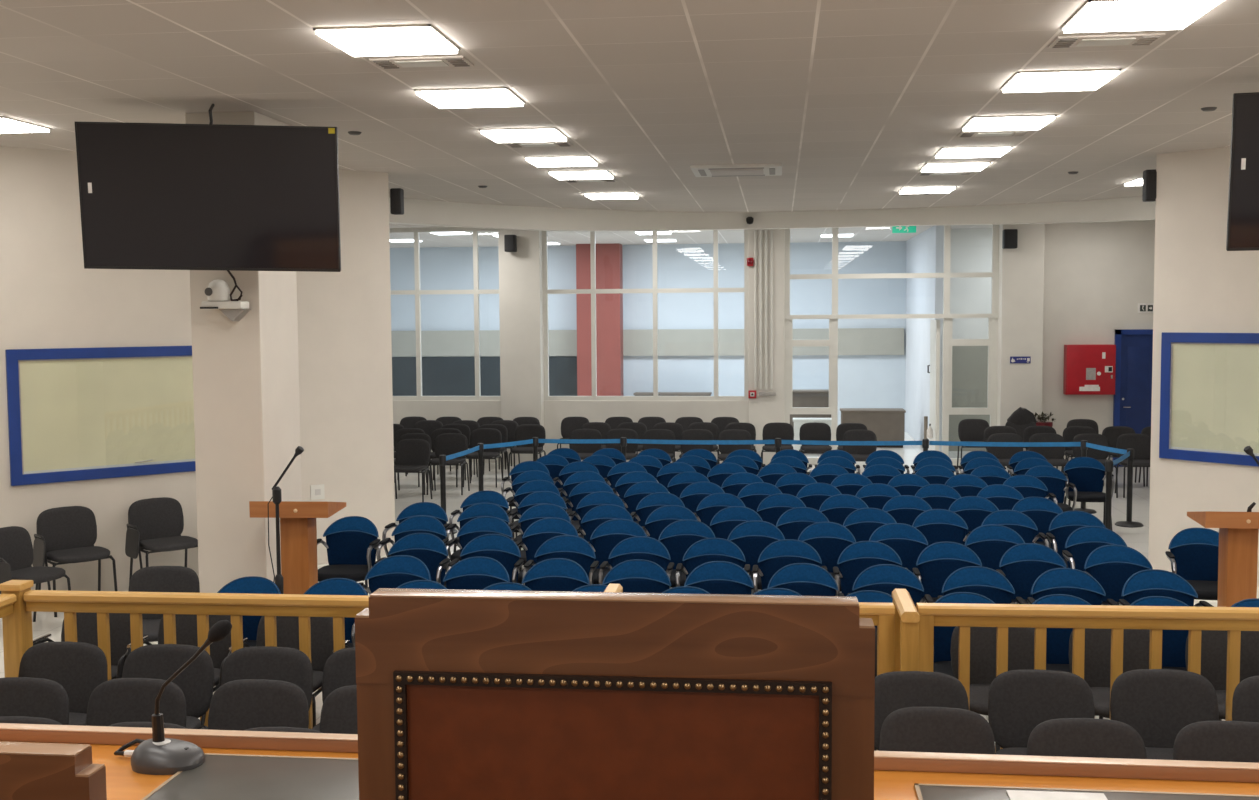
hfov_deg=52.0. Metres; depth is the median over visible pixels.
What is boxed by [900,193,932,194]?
ceiling vent
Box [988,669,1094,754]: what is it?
chair
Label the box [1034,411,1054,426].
potted plant
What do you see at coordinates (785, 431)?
chair
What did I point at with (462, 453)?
barrier tape
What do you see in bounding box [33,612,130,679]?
chair
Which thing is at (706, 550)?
armchair
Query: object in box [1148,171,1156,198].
grille
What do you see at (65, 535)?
chair
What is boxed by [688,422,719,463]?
chair
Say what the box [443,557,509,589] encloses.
armchair
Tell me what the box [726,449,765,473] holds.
armchair
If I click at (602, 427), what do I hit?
chair
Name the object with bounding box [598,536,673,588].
armchair
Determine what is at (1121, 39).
ceiling vent
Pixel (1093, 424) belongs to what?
chair
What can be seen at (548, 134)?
recessed light
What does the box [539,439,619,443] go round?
barrier tape
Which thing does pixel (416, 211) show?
beam
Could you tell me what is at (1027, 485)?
armchair
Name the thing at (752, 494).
armchair
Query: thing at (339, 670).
chair
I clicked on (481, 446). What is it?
barrier post
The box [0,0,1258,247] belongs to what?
ceiling
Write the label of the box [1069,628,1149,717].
chair
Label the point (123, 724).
chair
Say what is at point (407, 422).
chair
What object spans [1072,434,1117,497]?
chair
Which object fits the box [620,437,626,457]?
barrier post
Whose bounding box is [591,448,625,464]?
armchair
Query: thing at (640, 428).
chair
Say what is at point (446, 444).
chair
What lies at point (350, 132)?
ceiling sensor
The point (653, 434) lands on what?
chair
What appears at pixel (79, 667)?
chair
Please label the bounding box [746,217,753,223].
sensor
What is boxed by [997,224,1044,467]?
column
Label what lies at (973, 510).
armchair
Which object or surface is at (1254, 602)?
armchair
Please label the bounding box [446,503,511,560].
armchair
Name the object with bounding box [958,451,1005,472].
armchair
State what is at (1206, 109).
ceiling sensor
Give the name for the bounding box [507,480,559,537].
armchair
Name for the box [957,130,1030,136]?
ceiling vent
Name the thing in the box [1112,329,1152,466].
door
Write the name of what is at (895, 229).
exit sign
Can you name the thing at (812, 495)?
armchair
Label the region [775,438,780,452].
barrier post
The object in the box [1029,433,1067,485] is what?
chair
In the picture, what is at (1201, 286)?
wall
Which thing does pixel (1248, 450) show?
microphone stand
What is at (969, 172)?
ceiling vent
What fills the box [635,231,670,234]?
recessed light
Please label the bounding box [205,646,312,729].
chair
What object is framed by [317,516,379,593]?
armchair
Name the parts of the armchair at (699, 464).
backrest, panel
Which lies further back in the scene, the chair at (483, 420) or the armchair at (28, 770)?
the chair at (483, 420)
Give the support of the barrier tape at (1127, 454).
attached to the barrier post at (1108, 464)
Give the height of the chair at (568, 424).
0.834 m
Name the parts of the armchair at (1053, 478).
backrest, panel, seat, armrest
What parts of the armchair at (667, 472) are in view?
panel, backrest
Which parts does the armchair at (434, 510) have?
armrest, backrest, panel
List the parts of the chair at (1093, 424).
backrest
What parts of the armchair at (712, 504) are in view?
panel, backrest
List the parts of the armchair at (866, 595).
backrest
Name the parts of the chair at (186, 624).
armrest rail, tablet arm, backrest, seat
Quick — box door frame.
[784,225,998,464]
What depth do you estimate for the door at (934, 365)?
21.53 m
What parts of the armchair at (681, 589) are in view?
backrest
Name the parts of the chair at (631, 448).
seat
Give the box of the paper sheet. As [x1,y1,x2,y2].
[1006,790,1107,799]
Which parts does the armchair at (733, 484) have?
panel, backrest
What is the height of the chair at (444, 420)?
0.834 m
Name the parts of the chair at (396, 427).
backrest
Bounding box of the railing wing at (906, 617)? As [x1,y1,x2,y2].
[892,589,919,670]
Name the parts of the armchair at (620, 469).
panel, backrest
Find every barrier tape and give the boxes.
[446,446,478,460]
[484,439,532,448]
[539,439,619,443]
[627,439,774,444]
[782,440,921,444]
[929,441,1080,446]
[1086,442,1126,453]
[1113,451,1129,465]
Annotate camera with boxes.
[200,270,250,320]
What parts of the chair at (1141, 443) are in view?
leg, backrest, seat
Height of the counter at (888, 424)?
0.700 m
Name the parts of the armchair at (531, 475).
armrest, seat, panel, backrest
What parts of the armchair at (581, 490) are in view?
seat, panel, backrest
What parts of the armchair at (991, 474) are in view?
backrest, panel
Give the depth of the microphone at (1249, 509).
8.90 m
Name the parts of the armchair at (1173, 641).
backrest, seat, panel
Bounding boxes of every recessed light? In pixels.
[0,116,51,132]
[313,24,459,56]
[390,239,422,241]
[414,87,524,107]
[430,232,470,234]
[479,127,567,142]
[524,155,598,166]
[548,170,613,179]
[548,242,559,244]
[584,192,638,199]
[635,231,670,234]
[644,239,676,241]
[820,233,853,236]
[898,186,955,193]
[920,162,989,171]
[934,146,1012,157]
[962,114,1056,130]
[1001,68,1120,92]
[1061,0,1220,32]
[1123,178,1142,185]
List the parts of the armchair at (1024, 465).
panel, backrest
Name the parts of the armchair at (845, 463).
backrest, panel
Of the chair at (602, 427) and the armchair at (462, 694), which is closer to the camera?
the armchair at (462, 694)
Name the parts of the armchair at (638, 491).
panel, backrest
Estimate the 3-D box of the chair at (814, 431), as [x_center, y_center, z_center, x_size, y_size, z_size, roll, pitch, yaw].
[2.868,0.782,19.844,0.522,0.834,0.531,0,4,5]
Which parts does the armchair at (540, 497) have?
armrest, seat, panel, backrest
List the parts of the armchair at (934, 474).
backrest, panel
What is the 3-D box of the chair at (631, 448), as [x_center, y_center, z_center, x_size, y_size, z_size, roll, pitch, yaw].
[-0.132,0.861,18.993,0.522,0.834,0.531,0,4,5]
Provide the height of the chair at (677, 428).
0.834 m
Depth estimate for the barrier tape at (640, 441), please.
16.93 m
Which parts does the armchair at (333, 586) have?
backrest, panel, armrest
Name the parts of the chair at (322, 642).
tablet arm, backrest, leg, frame, seat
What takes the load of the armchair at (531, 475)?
on the floor
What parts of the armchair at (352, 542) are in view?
armrest, seat, backrest, panel, armrest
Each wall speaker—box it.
[390,188,403,214]
[504,235,516,251]
[1002,229,1017,248]
[1142,169,1156,201]
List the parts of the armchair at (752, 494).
panel, backrest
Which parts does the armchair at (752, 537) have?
panel, seat, backrest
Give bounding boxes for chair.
[0,526,70,621]
[0,677,68,724]
[0,716,61,724]
[18,641,107,725]
[32,506,117,616]
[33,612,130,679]
[86,678,185,727]
[109,722,186,728]
[116,614,230,691]
[122,644,213,728]
[125,497,197,581]
[128,566,199,641]
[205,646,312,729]
[208,679,308,730]
[219,616,333,726]
[244,727,321,732]
[312,647,356,730]
[319,685,357,733]
[333,640,348,652]
[393,424,406,479]
[394,428,426,486]
[394,433,432,494]
[394,439,431,501]
[400,416,426,427]
[407,420,442,474]
[427,433,469,494]
[428,417,460,468]
[430,428,462,486]
[433,424,470,479]
[450,420,478,474]
[463,428,502,487]
[470,424,507,480]
[477,417,504,469]
[483,420,519,474]
[505,417,539,469]
[508,424,545,477]
[557,417,588,448]
[569,429,601,459]
[581,422,610,448]
[605,417,632,429]
[605,429,637,459]
[617,422,646,451]
[636,417,665,454]
[643,429,675,462]
[653,422,682,453]
[673,417,702,460]
[679,429,712,457]
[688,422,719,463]
[711,417,738,433]
[716,429,751,463]
[725,422,756,452]
[761,422,793,466]
[799,422,831,451]
[836,423,866,450]
[843,430,876,461]
[874,626,876,675]
[874,671,968,750]
[879,707,995,753]
[951,626,1034,715]
[957,419,988,473]
[984,426,1016,451]
[987,433,1022,465]
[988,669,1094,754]
[1004,421,1035,472]
[1023,426,1063,471]
[1027,718,1146,758]
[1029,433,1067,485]
[1061,426,1103,485]
[1065,419,1105,474]
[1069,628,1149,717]
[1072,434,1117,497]
[1102,426,1144,486]
[1110,669,1218,759]
[1114,434,1150,497]
[1139,426,1150,486]
[1173,721,1258,762]
[1185,630,1258,719]
[1232,675,1258,722]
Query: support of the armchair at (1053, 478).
on the floor
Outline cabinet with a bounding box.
[1063,344,1115,394]
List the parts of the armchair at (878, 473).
panel, backrest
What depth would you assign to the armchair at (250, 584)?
8.35 m
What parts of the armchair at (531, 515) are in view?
armrest, seat, panel, backrest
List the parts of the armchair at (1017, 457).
panel, backrest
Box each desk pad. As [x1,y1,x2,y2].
[141,753,358,799]
[914,783,1258,799]
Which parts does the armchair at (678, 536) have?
seat, panel, backrest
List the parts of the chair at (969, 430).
leg, seat, backrest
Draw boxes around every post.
[0,580,33,676]
[439,455,457,533]
[477,443,483,490]
[532,437,537,460]
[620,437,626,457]
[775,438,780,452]
[922,439,928,450]
[1073,440,1096,513]
[1105,460,1112,529]
[1115,449,1143,527]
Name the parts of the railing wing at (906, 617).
post, handrail, post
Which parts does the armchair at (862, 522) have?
panel, backrest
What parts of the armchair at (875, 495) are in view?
panel, backrest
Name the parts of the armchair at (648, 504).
panel, backrest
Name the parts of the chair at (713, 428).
backrest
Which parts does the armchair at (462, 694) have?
nail trim, leather panel, rail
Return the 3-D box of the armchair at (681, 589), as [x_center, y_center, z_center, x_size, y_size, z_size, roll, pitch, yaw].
[0.324,1.602,7.785,0.545,0.857,0.591,0,4,7]
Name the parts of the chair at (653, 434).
backrest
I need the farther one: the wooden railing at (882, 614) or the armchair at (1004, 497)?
the armchair at (1004, 497)
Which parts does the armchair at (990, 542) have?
panel, backrest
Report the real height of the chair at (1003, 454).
0.834 m
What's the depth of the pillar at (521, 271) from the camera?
21.71 m
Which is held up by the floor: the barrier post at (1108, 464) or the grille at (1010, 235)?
the barrier post at (1108, 464)
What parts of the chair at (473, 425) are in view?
backrest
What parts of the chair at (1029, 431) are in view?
backrest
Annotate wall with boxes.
[0,146,394,594]
[390,241,905,424]
[393,400,747,462]
[949,228,991,450]
[1042,220,1154,466]
[1148,147,1258,588]
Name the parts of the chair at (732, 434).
seat, backrest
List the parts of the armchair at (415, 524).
armrest, panel, backrest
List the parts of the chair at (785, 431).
seat, backrest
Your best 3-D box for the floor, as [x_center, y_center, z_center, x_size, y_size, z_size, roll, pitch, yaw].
[1.515,1.654,13.962,19.000,0.100,32.200,0,4,7]
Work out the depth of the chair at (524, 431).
20.08 m
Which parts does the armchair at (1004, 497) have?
backrest, panel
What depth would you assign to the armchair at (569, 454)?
16.25 m
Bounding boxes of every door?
[927,320,939,450]
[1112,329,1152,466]
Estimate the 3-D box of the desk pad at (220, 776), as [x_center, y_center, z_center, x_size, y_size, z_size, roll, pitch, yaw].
[-0.547,0.785,2.493,0.820,0.006,0.510,0,4,7]
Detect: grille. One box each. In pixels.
[392,190,398,211]
[505,236,513,249]
[710,169,763,175]
[1005,230,1016,246]
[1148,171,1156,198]
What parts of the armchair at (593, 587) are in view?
backrest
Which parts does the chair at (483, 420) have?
backrest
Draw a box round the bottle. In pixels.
[927,426,932,438]
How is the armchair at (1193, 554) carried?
on the floor
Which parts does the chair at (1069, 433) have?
seat, backrest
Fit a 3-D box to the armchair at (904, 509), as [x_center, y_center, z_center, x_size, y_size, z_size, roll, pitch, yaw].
[2.530,1.324,11.691,0.545,0.857,0.591,0,4,7]
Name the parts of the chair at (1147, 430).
backrest, leg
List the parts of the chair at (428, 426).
backrest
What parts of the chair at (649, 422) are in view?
backrest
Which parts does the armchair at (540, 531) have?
armrest, seat, panel, backrest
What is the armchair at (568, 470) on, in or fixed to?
on the floor
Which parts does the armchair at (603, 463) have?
backrest, panel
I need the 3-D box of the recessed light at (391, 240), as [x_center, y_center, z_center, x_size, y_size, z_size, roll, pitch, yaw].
[-4.479,-3.159,25.539,0.620,0.030,0.620,0,4,7]
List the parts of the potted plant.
pot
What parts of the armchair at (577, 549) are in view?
armrest, panel, backrest, armrest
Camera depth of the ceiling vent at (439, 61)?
7.51 m
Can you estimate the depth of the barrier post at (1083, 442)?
16.23 m
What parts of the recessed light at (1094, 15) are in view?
frame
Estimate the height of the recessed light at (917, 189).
0.030 m
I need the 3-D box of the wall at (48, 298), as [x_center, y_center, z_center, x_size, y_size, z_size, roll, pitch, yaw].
[-5.324,-0.206,11.559,6.986,4.030,0.250,-3,5,-38]
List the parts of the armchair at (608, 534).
seat, panel, backrest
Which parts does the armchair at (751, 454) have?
backrest, panel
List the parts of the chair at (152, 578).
seat, backrest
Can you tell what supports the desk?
on the floor
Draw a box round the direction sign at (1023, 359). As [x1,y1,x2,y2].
[1010,356,1030,362]
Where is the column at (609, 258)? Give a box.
[576,243,623,395]
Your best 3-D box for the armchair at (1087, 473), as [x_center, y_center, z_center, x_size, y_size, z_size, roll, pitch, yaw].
[5.215,1.101,14.711,0.545,0.857,0.591,0,4,9]
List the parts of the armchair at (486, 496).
armrest, backrest, panel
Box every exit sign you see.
[892,226,915,232]
[1138,303,1153,312]
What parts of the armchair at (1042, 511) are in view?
backrest, panel, seat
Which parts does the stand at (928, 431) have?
post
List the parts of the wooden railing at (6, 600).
rail, handrail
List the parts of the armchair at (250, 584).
seat, backrest, panel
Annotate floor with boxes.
[0,431,1258,724]
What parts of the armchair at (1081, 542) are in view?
armrest, panel, backrest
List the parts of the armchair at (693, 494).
panel, backrest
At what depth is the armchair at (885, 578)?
8.59 m
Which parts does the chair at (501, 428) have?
leg, backrest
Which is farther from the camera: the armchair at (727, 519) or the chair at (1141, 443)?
the chair at (1141, 443)
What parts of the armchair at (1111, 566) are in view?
panel, backrest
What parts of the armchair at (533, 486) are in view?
seat, panel, backrest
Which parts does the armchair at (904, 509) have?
panel, backrest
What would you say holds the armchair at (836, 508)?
on the floor
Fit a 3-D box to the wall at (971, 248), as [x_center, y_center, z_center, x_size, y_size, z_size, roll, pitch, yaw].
[7.389,-1.085,23.286,3.680,4.030,0.200,0,4,7]
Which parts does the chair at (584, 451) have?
seat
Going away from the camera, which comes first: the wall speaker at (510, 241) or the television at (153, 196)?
the television at (153, 196)
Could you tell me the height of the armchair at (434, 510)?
0.857 m
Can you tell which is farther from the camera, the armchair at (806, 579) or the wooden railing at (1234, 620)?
the armchair at (806, 579)
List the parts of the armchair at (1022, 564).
backrest, panel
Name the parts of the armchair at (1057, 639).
seat, panel, backrest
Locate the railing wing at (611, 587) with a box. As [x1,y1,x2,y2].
[604,584,622,591]
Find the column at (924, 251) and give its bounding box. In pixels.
[905,225,943,451]
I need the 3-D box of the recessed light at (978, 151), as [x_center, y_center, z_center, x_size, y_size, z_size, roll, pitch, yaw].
[3.180,-2.297,11.966,0.620,0.030,0.620,0,4,7]
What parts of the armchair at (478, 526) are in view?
armrest, panel, backrest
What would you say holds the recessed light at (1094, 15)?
in the ceiling
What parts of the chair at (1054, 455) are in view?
backrest, seat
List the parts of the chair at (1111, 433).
seat, backrest, leg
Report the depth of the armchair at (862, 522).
11.09 m
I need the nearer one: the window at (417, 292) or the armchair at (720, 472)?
the armchair at (720, 472)
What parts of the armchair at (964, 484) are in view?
backrest, panel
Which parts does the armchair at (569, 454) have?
backrest, panel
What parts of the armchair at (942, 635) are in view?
seat, panel, backrest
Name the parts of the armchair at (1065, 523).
armrest, panel, backrest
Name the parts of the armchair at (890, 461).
backrest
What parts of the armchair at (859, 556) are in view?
armrest, panel, backrest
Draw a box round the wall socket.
[310,484,324,499]
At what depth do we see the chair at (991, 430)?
19.22 m
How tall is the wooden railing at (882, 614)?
1.040 m
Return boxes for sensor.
[348,131,361,134]
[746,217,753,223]
[1201,107,1216,111]
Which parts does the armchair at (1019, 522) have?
backrest, panel, armrest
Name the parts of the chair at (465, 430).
backrest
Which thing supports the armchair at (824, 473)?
on the floor
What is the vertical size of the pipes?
2.850 m
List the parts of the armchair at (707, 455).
backrest, panel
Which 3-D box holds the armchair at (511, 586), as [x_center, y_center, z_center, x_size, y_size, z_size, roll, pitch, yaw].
[-0.793,1.600,7.942,0.545,0.857,0.591,0,4,7]
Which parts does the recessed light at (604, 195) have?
frame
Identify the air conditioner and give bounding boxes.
[690,163,781,176]
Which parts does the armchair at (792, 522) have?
panel, backrest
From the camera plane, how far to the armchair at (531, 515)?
11.46 m
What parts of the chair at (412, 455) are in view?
leg, seat, frame, backrest, leg, leg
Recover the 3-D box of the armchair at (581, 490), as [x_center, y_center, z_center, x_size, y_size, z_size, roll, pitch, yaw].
[-0.393,1.263,12.893,0.545,0.857,0.591,0,4,7]
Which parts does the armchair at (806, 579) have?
backrest, panel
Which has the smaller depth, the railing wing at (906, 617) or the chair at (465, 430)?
the railing wing at (906, 617)
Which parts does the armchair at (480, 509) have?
armrest, seat, backrest, panel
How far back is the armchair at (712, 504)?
12.07 m
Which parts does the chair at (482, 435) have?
leg, seat, backrest, leg, leg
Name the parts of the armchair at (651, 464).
backrest, panel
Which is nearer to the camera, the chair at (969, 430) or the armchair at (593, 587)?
the armchair at (593, 587)
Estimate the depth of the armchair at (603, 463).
15.41 m
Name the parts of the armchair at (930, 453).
backrest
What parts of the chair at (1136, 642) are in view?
seat, backrest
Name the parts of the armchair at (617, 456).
backrest, panel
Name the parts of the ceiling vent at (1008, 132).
slot plate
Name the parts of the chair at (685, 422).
backrest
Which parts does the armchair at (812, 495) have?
panel, backrest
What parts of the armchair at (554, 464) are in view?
backrest, panel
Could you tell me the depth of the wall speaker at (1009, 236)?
20.38 m
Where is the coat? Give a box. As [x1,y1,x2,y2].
[1007,407,1036,424]
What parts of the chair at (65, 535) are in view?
tablet arm, leg, backrest, seat, frame, leg, leg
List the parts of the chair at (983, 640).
seat, backrest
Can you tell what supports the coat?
on the chair at (1020, 429)
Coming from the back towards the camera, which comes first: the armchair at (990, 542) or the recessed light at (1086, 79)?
the armchair at (990, 542)
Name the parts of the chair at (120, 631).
armrest rail, tablet arm, backrest, seat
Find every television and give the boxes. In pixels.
[75,104,340,271]
[1226,92,1258,250]
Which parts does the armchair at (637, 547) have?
armrest, panel, backrest, armrest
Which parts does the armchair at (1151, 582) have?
panel, backrest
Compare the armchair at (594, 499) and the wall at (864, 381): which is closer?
the armchair at (594, 499)
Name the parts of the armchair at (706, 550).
armrest, panel, backrest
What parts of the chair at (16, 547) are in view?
backrest, leg, seat, leg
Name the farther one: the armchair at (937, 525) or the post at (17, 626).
the armchair at (937, 525)
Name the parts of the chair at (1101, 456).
backrest, seat, leg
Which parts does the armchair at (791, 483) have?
panel, backrest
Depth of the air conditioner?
13.14 m
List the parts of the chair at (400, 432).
backrest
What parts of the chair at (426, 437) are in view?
backrest, leg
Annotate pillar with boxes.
[185,111,301,592]
[498,229,543,464]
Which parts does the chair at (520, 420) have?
backrest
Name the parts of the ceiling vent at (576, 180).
slot plate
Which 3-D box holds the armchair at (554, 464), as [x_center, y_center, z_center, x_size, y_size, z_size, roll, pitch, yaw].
[-0.950,1.103,15.331,0.545,0.857,0.591,0,4,6]
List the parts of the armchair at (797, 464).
backrest, panel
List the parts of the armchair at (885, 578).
panel, backrest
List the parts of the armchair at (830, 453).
backrest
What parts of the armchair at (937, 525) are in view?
backrest, panel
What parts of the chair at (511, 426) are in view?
backrest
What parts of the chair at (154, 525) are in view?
leg, tablet arm, leg, backrest, seat, frame, leg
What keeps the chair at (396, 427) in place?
on the floor
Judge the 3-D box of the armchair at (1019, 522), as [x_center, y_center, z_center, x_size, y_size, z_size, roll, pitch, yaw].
[3.189,1.381,10.769,0.545,0.857,0.591,0,4,7]
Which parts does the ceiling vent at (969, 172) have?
slot plate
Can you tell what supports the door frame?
on the floor
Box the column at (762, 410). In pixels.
[748,229,784,464]
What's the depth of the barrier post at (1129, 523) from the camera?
15.22 m
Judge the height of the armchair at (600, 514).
0.857 m
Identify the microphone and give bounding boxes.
[114,620,231,774]
[1247,502,1255,511]
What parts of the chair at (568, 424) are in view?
backrest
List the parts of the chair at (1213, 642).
seat, backrest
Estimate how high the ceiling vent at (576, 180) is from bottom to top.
0.016 m
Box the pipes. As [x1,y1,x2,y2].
[754,229,775,395]
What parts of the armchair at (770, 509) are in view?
panel, backrest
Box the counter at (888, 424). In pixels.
[840,408,905,447]
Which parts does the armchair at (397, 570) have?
armrest, panel, backrest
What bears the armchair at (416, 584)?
on the floor
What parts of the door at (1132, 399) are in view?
panel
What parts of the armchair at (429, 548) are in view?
backrest, panel, armrest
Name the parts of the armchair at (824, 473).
panel, backrest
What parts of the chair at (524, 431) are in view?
leg, seat, frame, backrest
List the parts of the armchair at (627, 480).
panel, backrest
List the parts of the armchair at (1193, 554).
armrest, backrest, panel, seat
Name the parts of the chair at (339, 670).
seat, backrest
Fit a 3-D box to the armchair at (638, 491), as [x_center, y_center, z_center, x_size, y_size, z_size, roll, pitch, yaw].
[0.162,1.265,12.812,0.545,0.857,0.591,0,4,7]
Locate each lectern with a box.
[249,501,345,593]
[1187,511,1258,606]
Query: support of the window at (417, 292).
in the wall at (555, 412)
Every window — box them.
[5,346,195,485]
[389,227,500,400]
[542,230,747,400]
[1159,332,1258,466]
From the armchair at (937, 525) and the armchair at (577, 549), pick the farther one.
the armchair at (937, 525)
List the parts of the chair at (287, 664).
backrest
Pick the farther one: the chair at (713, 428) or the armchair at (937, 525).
the chair at (713, 428)
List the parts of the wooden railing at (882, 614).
rail, handrail, post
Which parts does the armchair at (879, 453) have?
backrest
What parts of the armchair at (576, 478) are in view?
panel, backrest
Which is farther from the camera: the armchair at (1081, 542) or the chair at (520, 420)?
the chair at (520, 420)
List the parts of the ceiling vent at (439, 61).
slot plate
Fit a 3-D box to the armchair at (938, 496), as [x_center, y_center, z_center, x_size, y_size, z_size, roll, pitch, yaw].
[2.989,1.269,12.452,0.545,0.857,0.591,0,4,7]
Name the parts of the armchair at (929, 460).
backrest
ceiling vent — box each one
[369,56,473,68]
[504,141,572,147]
[565,178,616,182]
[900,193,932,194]
[918,171,974,175]
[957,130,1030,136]
[1048,33,1164,47]
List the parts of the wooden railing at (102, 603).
rail, handrail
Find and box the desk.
[0,723,1258,799]
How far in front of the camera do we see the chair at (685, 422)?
21.28 m
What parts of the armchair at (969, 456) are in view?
backrest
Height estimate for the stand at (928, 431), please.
0.850 m
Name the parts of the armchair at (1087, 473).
armrest, panel, backrest, seat, leg, armrest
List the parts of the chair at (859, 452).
seat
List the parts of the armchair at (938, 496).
backrest, panel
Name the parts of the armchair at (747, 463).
backrest, panel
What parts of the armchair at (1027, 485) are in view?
backrest, panel, armrest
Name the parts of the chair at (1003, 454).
seat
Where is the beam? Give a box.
[389,196,1155,230]
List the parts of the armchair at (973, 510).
backrest, panel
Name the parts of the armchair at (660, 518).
panel, backrest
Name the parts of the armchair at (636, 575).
panel, backrest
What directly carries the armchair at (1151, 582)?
on the floor
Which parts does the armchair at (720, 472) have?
panel, backrest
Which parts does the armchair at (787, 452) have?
backrest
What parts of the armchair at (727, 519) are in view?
panel, backrest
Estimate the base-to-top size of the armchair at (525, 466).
0.857 m
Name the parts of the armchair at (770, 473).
panel, backrest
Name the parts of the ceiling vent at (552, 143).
slot plate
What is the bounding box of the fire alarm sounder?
[747,258,752,265]
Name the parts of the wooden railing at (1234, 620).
post, handrail, rail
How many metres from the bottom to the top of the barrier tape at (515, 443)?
0.061 m
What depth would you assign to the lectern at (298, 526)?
9.12 m
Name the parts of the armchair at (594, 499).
armrest, panel, backrest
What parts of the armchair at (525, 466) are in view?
armrest, seat, panel, backrest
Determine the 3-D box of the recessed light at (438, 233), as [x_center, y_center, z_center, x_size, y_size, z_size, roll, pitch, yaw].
[-3.230,-3.015,23.285,0.620,0.030,0.620,0,4,7]
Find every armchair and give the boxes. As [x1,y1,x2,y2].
[0,741,106,799]
[216,576,280,685]
[304,578,367,646]
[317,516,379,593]
[355,588,874,799]
[359,555,430,595]
[374,533,449,585]
[376,515,448,586]
[382,502,449,570]
[397,580,446,588]
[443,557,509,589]
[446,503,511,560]
[446,516,514,569]
[446,534,523,582]
[449,490,510,552]
[483,582,531,590]
[501,461,551,509]
[503,470,554,538]
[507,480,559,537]
[508,491,568,550]
[510,504,570,583]
[515,518,578,583]
[522,535,598,584]
[522,558,589,591]
[536,454,568,496]
[547,448,580,463]
[553,461,599,505]
[558,471,605,519]
[564,480,613,532]
[569,491,625,538]
[572,584,607,591]
[575,504,632,545]
[582,455,615,485]
[588,519,646,583]
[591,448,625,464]
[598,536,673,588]
[602,559,670,592]
[604,462,647,493]
[612,471,656,509]
[622,481,668,523]
[628,455,662,480]
[631,492,684,536]
[637,448,671,465]
[641,505,697,541]
[655,462,695,490]
[658,520,715,587]
[662,586,709,593]
[667,472,709,496]
[675,456,710,476]
[675,538,749,586]
[679,482,724,514]
[682,449,716,468]
[684,561,757,594]
[694,493,745,529]
[707,463,746,488]
[710,506,762,538]
[721,472,762,495]
[722,456,758,474]
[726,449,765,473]
[727,520,784,589]
[737,482,781,512]
[752,539,827,590]
[753,588,801,595]
[757,463,796,484]
[757,493,805,590]
[767,563,844,596]
[769,456,809,474]
[770,449,811,473]
[775,473,816,495]
[776,507,828,539]
[796,483,840,509]
[798,522,855,591]
[809,464,848,483]
[815,450,859,471]
[817,456,859,473]
[819,494,868,524]
[831,473,872,495]
[833,541,907,595]
[841,508,896,592]
[845,590,892,676]
[848,564,932,606]
[855,483,900,509]
[862,457,908,473]
[862,464,900,483]
[863,450,909,473]
[869,523,927,573]
[882,495,931,525]
[887,474,928,495]
[911,450,958,472]
[912,457,959,474]
[912,509,970,546]
[912,542,981,602]
[915,465,954,484]
[915,484,960,509]
[933,592,994,676]
[938,566,1026,603]
[945,474,987,496]
[948,496,998,534]
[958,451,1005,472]
[961,457,1011,475]
[965,524,1024,569]
[971,465,1010,484]
[977,484,1023,509]
[981,510,1048,546]
[996,543,1065,603]
[1003,475,1057,504]
[1007,451,1054,474]
[1012,458,1053,475]
[1012,497,1062,547]
[1025,466,1076,511]
[1027,568,1119,605]
[1032,594,1102,718]
[1046,511,1105,567]
[1062,457,1114,530]
[1062,526,1126,570]
[1083,545,1152,603]
[1119,569,1213,606]
[1129,596,1221,720]
[1165,528,1218,599]
[1231,598,1258,606]
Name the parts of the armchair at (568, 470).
panel, backrest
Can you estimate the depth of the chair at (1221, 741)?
5.36 m
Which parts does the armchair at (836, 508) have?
panel, backrest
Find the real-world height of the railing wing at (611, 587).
1.060 m
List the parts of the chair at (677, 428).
seat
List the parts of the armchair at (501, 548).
backrest, panel, armrest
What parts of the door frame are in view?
sash, sash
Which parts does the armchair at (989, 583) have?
panel, backrest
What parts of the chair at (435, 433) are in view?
seat, backrest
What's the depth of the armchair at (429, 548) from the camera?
9.96 m
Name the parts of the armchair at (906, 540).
backrest, panel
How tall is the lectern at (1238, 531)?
1.160 m
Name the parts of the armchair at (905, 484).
panel, backrest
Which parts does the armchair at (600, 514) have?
panel, backrest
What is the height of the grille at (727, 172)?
0.010 m
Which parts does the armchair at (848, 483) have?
panel, backrest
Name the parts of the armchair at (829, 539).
backrest, panel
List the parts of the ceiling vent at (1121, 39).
slot plate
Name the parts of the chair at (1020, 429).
backrest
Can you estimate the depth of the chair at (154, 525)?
11.87 m
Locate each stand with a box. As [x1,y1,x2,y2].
[268,446,303,593]
[924,416,932,438]
[1244,446,1258,465]
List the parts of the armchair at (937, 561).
panel, backrest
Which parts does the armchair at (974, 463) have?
backrest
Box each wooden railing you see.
[0,594,16,617]
[23,590,368,728]
[858,602,894,750]
[916,603,1258,752]
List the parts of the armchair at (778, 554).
armrest, panel, backrest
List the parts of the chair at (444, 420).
backrest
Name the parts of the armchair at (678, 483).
panel, backrest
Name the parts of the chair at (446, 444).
leg, leg, seat, backrest, leg, leg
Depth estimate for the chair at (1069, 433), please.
19.09 m
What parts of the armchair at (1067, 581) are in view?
panel, backrest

